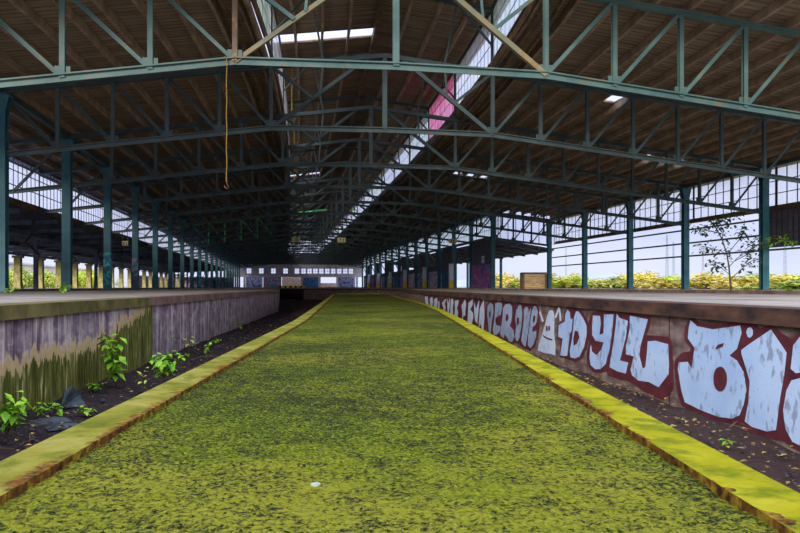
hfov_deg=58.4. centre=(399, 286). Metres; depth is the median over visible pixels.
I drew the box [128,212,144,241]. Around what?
window
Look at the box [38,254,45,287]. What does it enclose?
concrete pillar
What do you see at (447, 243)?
window
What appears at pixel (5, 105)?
steel column
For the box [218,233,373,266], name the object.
roof truss
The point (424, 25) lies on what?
ceiling
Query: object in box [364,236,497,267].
beam
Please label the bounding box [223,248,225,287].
steel column
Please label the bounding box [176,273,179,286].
concrete pillar
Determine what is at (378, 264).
wall
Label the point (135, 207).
steel column
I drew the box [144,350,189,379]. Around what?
weed
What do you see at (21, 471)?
kerb
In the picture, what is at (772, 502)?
kerb
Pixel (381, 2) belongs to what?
ridge beam
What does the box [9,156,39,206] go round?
window
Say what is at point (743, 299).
platform
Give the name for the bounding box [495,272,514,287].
bush
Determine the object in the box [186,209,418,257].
roof truss
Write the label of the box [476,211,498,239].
window
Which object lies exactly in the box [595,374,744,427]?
twigs
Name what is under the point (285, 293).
wall
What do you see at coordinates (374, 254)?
steel column
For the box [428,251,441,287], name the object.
wall
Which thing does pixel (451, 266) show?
concrete pillar
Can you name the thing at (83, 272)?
bush
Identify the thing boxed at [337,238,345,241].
platform sign
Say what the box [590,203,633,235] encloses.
window
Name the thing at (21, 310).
coping
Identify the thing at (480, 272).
wall
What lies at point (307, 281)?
partition panel
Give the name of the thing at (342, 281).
partition panel
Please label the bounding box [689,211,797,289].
sapling
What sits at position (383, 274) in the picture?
wall
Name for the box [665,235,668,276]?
lattice mast
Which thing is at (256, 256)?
roof truss
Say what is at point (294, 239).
platform sign
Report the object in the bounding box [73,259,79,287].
concrete pillar
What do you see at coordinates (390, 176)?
window
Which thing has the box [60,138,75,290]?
steel column
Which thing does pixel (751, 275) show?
bush
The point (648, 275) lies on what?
bush
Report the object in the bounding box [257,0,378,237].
ceiling
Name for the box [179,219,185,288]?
steel column
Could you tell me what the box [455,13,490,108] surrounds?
window
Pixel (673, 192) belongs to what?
window
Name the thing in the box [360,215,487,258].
beam
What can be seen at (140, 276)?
wall
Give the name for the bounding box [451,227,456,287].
steel column
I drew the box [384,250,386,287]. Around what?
steel column
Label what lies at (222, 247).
steel column
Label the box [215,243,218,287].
steel column
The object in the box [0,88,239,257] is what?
beam
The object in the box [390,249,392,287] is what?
steel column
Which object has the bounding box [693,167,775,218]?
window
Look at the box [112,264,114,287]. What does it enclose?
concrete pillar
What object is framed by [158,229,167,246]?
window
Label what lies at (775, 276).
bush
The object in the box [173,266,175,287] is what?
post
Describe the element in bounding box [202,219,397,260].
roof truss
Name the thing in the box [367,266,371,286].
wall
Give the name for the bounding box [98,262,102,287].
concrete pillar
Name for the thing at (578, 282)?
bush
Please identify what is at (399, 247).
steel column
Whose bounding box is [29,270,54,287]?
bush
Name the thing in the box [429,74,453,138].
window
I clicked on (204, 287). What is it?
rail
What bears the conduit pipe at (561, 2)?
attached to the roof truss at (61, 73)
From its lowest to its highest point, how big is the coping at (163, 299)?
0.129 m
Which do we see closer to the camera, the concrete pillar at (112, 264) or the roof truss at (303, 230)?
the concrete pillar at (112, 264)
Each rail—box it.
[13,287,226,290]
[552,213,799,248]
[552,230,799,257]
[552,247,799,266]
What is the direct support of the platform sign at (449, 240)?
hanging from the roof truss at (289, 227)
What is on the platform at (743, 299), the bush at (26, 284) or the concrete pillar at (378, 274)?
the concrete pillar at (378, 274)
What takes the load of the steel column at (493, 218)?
on the platform at (743, 299)
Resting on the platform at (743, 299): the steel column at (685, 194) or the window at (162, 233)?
the steel column at (685, 194)
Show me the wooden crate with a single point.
(524, 276)
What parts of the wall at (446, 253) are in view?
panel, panel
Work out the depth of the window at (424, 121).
43.22 m
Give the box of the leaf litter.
[0,318,799,488]
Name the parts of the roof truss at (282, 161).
lantern post, lantern post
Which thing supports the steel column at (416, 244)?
on the platform at (743, 299)
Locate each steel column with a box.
[0,92,12,291]
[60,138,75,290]
[101,167,114,289]
[130,186,140,288]
[151,202,159,288]
[167,211,174,288]
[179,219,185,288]
[189,226,194,287]
[197,233,201,287]
[204,236,207,287]
[210,240,213,287]
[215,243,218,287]
[219,247,222,287]
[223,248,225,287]
[226,250,228,287]
[229,253,231,287]
[232,258,234,287]
[365,258,366,286]
[374,254,375,286]
[379,252,381,287]
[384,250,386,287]
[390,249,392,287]
[397,246,400,287]
[405,243,408,287]
[415,240,417,287]
[425,238,428,287]
[436,232,441,287]
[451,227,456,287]
[468,221,474,287]
[489,216,495,287]
[547,224,552,288]
[580,212,588,288]
[625,201,634,288]
[679,187,691,289]
[756,168,771,289]
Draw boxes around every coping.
[0,297,147,320]
[141,288,279,305]
[303,288,799,327]
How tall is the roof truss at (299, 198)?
6.696 m
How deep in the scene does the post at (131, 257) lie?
83.45 m
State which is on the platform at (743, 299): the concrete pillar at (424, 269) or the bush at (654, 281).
the concrete pillar at (424, 269)
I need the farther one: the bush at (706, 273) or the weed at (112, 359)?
the bush at (706, 273)
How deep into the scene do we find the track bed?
6.84 m
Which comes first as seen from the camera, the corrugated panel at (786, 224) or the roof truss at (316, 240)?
the corrugated panel at (786, 224)
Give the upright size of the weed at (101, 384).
0.128 m
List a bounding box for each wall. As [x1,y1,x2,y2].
[0,290,799,453]
[139,275,163,287]
[176,277,229,286]
[226,264,361,276]
[229,254,361,264]
[280,288,303,299]
[363,267,367,286]
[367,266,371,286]
[371,266,376,286]
[376,264,381,286]
[381,263,387,287]
[387,262,393,287]
[393,260,400,287]
[400,258,408,287]
[408,256,418,287]
[417,254,428,287]
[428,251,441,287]
[441,247,456,287]
[471,238,489,287]
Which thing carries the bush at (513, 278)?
on the ground
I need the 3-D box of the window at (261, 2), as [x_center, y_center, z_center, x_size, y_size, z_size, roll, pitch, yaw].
[-4.082,-8.882,20.455,0.086,1.877,7.020,0,0,-3]
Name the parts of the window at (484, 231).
pane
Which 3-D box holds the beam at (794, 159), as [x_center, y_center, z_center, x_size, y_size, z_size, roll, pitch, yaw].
[17.037,-5.850,39.611,0.140,0.200,47.300,0,0,-10]
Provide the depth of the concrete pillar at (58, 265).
72.03 m
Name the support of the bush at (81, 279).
on the ground
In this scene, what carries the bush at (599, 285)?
on the ground
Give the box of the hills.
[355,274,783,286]
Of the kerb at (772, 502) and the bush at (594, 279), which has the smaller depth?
the kerb at (772, 502)
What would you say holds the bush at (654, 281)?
on the ground
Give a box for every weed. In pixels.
[0,390,32,439]
[0,399,18,419]
[33,399,52,415]
[47,401,67,415]
[57,282,72,292]
[76,405,96,415]
[85,382,103,391]
[96,334,126,386]
[135,367,148,391]
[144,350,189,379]
[171,336,193,353]
[204,338,218,356]
[719,438,732,444]
[782,288,799,290]
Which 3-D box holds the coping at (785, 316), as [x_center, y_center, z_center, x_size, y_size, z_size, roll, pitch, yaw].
[0.008,0.226,31.989,6.422,0.129,70.241,0,0,-10]
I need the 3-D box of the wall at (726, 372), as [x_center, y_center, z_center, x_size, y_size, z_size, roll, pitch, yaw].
[-2.759,0.778,31.671,11.304,1.044,70.470,0,0,-10]
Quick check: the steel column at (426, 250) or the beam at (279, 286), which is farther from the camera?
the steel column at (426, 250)
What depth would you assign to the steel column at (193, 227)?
71.48 m
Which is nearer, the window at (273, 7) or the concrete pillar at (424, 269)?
the window at (273, 7)
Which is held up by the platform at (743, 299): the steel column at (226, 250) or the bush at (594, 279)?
the steel column at (226, 250)
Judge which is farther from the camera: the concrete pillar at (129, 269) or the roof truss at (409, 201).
the concrete pillar at (129, 269)
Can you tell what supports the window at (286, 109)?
on the beam at (254, 2)
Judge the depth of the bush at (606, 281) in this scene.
66.14 m
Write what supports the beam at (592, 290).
on the platform at (743, 299)
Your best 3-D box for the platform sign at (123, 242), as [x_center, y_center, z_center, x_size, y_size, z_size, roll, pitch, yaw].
[-19.172,-3.396,49.924,0.420,1.042,0.052,0,0,-10]
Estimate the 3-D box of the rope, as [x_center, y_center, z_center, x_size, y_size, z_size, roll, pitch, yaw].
[-4.085,-3.851,16.805,0.120,3.148,0.226,0,0,-23]
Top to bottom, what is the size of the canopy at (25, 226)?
2.343 m
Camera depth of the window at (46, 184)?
38.41 m
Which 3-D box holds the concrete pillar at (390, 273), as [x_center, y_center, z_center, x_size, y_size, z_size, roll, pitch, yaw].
[-1.631,-1.135,117.724,0.460,2.600,0.460,0,0,-10]
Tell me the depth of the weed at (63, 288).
18.19 m
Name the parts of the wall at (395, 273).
panel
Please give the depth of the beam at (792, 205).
41.82 m
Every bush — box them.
[9,266,32,287]
[9,267,13,278]
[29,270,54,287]
[78,273,85,287]
[79,269,93,286]
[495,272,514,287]
[495,277,518,287]
[505,279,519,287]
[552,273,579,287]
[552,275,591,287]
[552,278,604,287]
[573,280,604,288]
[588,275,625,288]
[593,279,619,287]
[614,273,642,288]
[619,277,649,288]
[625,278,666,288]
[633,270,660,279]
[637,280,680,288]
[644,274,680,281]
[647,276,721,288]
[672,275,758,288]
[677,271,724,287]
[718,273,799,287]
[731,273,773,280]
[732,279,799,289]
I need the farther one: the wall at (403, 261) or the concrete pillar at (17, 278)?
the wall at (403, 261)
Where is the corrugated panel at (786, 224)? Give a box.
[769,207,799,247]
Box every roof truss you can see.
[0,0,799,119]
[2,0,799,182]
[9,53,772,214]
[39,95,691,225]
[79,124,635,233]
[112,146,582,240]
[128,167,553,245]
[144,176,474,245]
[158,188,456,249]
[173,195,437,251]
[178,203,425,255]
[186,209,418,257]
[194,215,409,259]
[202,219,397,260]
[204,223,390,262]
[208,226,384,264]
[213,230,379,265]
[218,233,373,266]
[219,236,369,267]
[222,240,365,268]
[226,240,361,268]
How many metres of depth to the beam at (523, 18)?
25.16 m
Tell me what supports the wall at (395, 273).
on the platform at (743, 299)
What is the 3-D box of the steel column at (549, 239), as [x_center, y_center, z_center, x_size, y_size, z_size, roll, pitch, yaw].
[13.128,-2.803,62.936,0.600,5.935,0.480,0,0,-10]
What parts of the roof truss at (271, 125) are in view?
gusset plate, gusset plate, gusset plate, gusset plate, lantern post, lantern post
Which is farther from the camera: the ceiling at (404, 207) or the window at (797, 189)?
the ceiling at (404, 207)
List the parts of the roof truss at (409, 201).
lantern post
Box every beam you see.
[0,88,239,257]
[9,197,226,269]
[250,0,288,157]
[274,8,288,118]
[279,286,304,287]
[303,0,384,240]
[321,0,536,250]
[325,0,496,237]
[332,287,799,294]
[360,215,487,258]
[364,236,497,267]
[549,156,799,220]
[555,202,799,243]
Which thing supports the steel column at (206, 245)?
on the platform at (743, 299)
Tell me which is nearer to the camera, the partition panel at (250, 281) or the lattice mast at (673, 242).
the lattice mast at (673, 242)
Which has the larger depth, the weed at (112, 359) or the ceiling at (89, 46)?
the ceiling at (89, 46)
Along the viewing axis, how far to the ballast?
6.47 m
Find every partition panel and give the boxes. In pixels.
[246,277,262,286]
[263,277,280,286]
[282,277,300,285]
[303,277,317,286]
[321,283,335,286]
[338,277,354,286]
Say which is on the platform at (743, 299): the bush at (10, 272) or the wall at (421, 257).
the wall at (421, 257)
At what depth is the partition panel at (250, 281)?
163.75 m
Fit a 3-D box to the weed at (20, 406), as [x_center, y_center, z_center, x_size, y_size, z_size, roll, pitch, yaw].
[-3.012,0.955,5.357,0.425,0.395,0.348,0,0,-2]
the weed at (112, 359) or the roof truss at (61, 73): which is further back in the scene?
the roof truss at (61, 73)
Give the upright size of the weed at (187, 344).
0.351 m
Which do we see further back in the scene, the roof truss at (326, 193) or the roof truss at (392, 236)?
the roof truss at (392, 236)
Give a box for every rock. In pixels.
[28,416,71,425]
[45,423,77,430]
[58,386,85,407]
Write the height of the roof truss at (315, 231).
6.692 m
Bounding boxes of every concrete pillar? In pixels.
[12,251,23,288]
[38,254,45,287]
[54,256,61,287]
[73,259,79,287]
[85,261,92,287]
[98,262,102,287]
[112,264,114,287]
[118,265,124,287]
[126,266,130,287]
[141,268,146,287]
[148,269,151,287]
[159,270,163,287]
[164,271,167,287]
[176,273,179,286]
[377,273,379,287]
[388,272,391,287]
[403,270,406,287]
[422,267,426,287]
[449,264,453,287]
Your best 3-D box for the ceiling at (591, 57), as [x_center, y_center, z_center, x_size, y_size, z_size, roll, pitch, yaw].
[9.015,-6.912,38.277,18.264,2.096,47.320,0,0,-10]
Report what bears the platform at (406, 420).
on the track bed
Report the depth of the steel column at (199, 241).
78.47 m
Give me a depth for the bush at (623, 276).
74.99 m
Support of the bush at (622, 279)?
on the ground
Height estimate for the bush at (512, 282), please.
1.683 m
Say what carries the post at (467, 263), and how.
on the platform at (743, 299)
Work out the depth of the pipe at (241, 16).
24.54 m
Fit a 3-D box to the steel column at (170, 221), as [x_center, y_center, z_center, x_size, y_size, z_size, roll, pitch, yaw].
[-18.470,-2.962,57.630,0.600,6.255,0.480,0,0,-10]
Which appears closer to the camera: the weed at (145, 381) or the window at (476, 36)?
the weed at (145, 381)
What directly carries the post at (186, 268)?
on the platform at (743, 299)
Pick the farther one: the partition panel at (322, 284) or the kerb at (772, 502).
the partition panel at (322, 284)
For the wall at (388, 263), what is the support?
on the platform at (743, 299)
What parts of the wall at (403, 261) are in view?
panel, panel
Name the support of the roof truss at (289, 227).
attached to the ceiling at (404, 207)
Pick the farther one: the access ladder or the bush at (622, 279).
the bush at (622, 279)
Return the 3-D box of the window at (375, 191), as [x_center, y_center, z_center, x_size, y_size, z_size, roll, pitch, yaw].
[-2.065,-8.882,63.978,0.031,1.877,6.979,0,0,-9]
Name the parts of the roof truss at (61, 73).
gusset plate, gusset plate, gusset plate, gusset plate, gusset plate, gusset plate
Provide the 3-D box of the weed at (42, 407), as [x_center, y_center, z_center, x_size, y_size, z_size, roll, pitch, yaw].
[-3.186,1.078,6.395,0.180,0.146,0.181,0,0,-10]
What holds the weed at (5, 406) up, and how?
on the track bed
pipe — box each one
[218,0,283,248]
[230,0,286,248]
[322,0,553,252]
[324,0,564,252]
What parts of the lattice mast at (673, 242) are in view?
mast frame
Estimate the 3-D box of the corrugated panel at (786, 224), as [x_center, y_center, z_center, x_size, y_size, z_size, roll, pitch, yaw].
[19.218,-2.860,31.409,0.070,1.840,9.200,0,0,-10]
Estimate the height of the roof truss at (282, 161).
6.854 m
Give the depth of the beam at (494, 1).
33.86 m
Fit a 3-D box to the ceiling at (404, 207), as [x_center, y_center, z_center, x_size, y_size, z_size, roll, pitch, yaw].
[-5.037,-7.180,113.691,10.551,1.458,106.080,0,0,-10]
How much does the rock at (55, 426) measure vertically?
0.040 m
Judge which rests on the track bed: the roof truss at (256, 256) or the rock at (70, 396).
the rock at (70, 396)
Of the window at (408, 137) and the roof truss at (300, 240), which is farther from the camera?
the roof truss at (300, 240)
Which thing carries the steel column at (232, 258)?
on the platform at (743, 299)
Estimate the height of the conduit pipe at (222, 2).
0.275 m
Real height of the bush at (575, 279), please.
1.718 m
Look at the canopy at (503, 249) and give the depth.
70.27 m
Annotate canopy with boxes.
[9,205,222,278]
[394,239,553,267]
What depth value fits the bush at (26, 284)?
91.90 m
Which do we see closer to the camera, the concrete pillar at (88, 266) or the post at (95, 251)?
the post at (95, 251)
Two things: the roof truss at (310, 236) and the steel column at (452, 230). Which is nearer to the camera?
the steel column at (452, 230)
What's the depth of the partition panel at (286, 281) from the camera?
165.12 m
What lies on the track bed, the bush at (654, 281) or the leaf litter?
the leaf litter
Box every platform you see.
[0,288,275,302]
[0,294,778,532]
[158,287,799,306]
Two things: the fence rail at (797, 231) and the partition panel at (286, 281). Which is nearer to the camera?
the fence rail at (797, 231)
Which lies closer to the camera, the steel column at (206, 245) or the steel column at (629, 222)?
the steel column at (629, 222)
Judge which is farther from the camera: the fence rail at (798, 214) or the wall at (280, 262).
the wall at (280, 262)
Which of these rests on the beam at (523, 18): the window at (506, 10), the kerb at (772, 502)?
the window at (506, 10)
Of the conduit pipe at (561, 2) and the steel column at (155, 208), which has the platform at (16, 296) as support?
the steel column at (155, 208)
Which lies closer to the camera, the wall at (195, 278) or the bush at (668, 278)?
the bush at (668, 278)
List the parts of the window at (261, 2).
frame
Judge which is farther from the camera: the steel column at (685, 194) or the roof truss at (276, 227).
the roof truss at (276, 227)
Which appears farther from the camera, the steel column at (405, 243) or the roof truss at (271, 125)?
the steel column at (405, 243)
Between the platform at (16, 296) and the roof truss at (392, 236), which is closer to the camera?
the platform at (16, 296)
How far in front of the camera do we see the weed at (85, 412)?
6.37 m
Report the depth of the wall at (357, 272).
163.15 m
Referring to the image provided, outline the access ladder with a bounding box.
[291,68,291,119]
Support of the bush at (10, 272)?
on the ground
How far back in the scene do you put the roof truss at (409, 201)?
45.85 m
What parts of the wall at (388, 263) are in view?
panel, panel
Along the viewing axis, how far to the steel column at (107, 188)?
36.48 m
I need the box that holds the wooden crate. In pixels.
[520,272,546,288]
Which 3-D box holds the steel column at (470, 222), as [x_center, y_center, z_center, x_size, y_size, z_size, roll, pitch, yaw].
[6.877,-3.091,69.075,0.600,6.513,0.480,0,0,-10]
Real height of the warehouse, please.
6.000 m
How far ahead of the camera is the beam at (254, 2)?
22.31 m
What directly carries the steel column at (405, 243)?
on the platform at (743, 299)
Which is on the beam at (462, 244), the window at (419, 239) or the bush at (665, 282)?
the window at (419, 239)
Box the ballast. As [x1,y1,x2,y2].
[0,307,797,484]
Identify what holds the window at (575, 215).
on the beam at (792, 205)
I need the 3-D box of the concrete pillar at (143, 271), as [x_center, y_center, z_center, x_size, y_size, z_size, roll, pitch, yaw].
[-42.012,-1.418,117.573,0.760,3.265,0.760,0,0,-10]
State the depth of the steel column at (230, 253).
127.47 m
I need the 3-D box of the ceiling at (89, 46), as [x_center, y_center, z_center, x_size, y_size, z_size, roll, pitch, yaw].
[-20.205,-6.780,87.159,13.499,2.129,153.400,0,0,-10]
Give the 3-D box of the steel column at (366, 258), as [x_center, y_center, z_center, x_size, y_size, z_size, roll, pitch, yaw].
[-7.202,-3.097,153.079,0.600,6.525,0.480,0,0,-10]
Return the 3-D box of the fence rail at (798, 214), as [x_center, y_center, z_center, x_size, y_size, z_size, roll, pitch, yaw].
[16.333,-3.330,45.323,0.070,0.090,36.000,0,0,-10]
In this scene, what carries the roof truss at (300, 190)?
attached to the ceiling at (404, 207)
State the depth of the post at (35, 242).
50.42 m
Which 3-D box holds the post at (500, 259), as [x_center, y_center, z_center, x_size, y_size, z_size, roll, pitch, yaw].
[10.977,-1.442,77.886,0.240,3.415,0.240,0,0,-10]
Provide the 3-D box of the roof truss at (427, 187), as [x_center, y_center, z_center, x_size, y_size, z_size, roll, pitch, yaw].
[-0.569,-6.952,38.995,35.750,6.854,0.220,0,0,-9]
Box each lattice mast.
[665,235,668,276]
[672,242,677,276]
[783,251,786,272]
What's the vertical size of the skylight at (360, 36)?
0.681 m
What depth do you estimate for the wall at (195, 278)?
159.61 m
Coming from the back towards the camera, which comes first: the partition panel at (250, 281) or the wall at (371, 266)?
the partition panel at (250, 281)
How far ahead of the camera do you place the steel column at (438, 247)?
82.94 m
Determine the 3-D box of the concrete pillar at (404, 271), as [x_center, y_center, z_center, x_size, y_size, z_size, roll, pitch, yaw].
[0.715,-1.135,103.723,0.460,2.600,0.460,0,0,-10]
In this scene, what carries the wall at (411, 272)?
on the platform at (743, 299)
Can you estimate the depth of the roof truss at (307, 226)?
122.82 m
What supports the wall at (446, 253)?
on the platform at (743, 299)
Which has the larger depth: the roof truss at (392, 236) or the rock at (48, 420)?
the roof truss at (392, 236)
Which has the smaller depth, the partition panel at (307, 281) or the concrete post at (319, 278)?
the concrete post at (319, 278)
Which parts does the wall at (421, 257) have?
panel, panel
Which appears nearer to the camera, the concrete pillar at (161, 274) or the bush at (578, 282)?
the bush at (578, 282)
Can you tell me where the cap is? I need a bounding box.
[311,482,320,486]
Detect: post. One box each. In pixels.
[31,240,40,288]
[94,250,97,287]
[131,257,131,287]
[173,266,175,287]
[186,268,188,287]
[243,277,245,286]
[318,277,320,286]
[466,262,468,287]
[500,259,501,287]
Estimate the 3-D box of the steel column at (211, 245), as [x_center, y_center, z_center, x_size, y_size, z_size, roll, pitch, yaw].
[-24.336,-2.962,92.632,0.600,6.255,0.480,0,0,-10]
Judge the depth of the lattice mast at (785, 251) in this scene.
129.85 m
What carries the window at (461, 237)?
on the beam at (462, 244)
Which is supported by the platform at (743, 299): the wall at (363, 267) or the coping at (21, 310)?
the wall at (363, 267)
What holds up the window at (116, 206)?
on the beam at (12, 201)
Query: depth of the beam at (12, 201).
39.16 m
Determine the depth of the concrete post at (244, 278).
161.41 m
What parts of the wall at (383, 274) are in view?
panel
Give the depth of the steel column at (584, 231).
55.48 m
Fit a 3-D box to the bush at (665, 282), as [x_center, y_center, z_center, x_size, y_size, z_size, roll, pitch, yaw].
[20.566,-0.129,55.675,3.734,0.756,6.185,0,0,35]
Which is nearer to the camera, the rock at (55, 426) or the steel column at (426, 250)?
the rock at (55, 426)
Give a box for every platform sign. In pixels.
[122,230,127,245]
[292,236,299,241]
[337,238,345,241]
[448,239,456,242]
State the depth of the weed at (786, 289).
27.15 m
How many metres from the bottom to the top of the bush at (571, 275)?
1.928 m
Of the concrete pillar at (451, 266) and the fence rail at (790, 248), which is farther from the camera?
the concrete pillar at (451, 266)
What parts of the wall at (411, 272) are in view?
panel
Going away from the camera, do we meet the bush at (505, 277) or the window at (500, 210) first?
the window at (500, 210)
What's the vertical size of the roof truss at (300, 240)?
6.686 m
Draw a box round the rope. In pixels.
[224,56,228,188]
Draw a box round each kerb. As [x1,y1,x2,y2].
[0,294,334,505]
[386,294,799,532]
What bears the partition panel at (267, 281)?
on the platform at (743, 299)
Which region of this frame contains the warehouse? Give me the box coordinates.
[9,262,93,287]
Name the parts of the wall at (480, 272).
graffiti panel, panel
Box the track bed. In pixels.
[0,299,799,492]
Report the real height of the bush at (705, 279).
1.082 m
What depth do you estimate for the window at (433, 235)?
87.59 m
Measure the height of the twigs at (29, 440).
0.051 m
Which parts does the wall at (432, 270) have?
panel, panel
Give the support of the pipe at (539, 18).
attached to the roof truss at (61, 73)
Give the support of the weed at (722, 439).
on the track bed
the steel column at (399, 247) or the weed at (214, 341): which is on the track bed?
the weed at (214, 341)
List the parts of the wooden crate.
corner post, lid, corner post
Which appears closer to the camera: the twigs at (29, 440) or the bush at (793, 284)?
the twigs at (29, 440)
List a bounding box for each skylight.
[273,28,371,44]
[603,97,624,103]
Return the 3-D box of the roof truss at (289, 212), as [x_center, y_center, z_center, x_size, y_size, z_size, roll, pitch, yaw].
[-2.901,-6.952,52.907,35.752,6.854,0.220,0,0,-9]
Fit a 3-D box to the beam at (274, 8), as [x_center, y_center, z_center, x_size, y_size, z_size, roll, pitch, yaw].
[-14.852,-9.860,87.448,2.991,0.200,152.200,0,0,-10]
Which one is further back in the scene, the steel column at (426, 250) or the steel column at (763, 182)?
the steel column at (426, 250)
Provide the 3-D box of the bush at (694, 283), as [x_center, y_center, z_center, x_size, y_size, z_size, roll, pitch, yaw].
[22.142,-0.287,50.295,5.911,1.099,3.569,0,0,24]
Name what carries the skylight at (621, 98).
attached to the ceiling at (591, 57)
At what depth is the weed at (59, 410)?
6.37 m
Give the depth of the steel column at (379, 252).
131.93 m
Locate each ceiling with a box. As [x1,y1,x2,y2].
[0,0,288,258]
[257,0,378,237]
[306,0,508,241]
[324,194,499,257]
[383,0,799,219]
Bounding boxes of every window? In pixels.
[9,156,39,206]
[39,168,78,219]
[79,188,102,227]
[112,206,127,234]
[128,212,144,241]
[145,220,151,242]
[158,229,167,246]
[258,0,270,43]
[273,7,282,97]
[284,79,287,133]
[372,174,380,200]
[382,156,393,191]
[394,137,408,177]
[410,111,427,161]
[410,239,419,255]
[420,238,429,251]
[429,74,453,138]
[430,232,442,250]
[443,228,457,247]
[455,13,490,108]
[458,220,475,243]
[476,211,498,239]
[493,0,525,57]
[500,210,554,244]
[556,215,589,241]
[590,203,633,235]
[634,192,692,228]
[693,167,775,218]
[776,161,799,205]
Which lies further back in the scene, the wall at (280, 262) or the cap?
the wall at (280, 262)
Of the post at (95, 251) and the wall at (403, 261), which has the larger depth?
the wall at (403, 261)
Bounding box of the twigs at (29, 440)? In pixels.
[0,332,239,448]

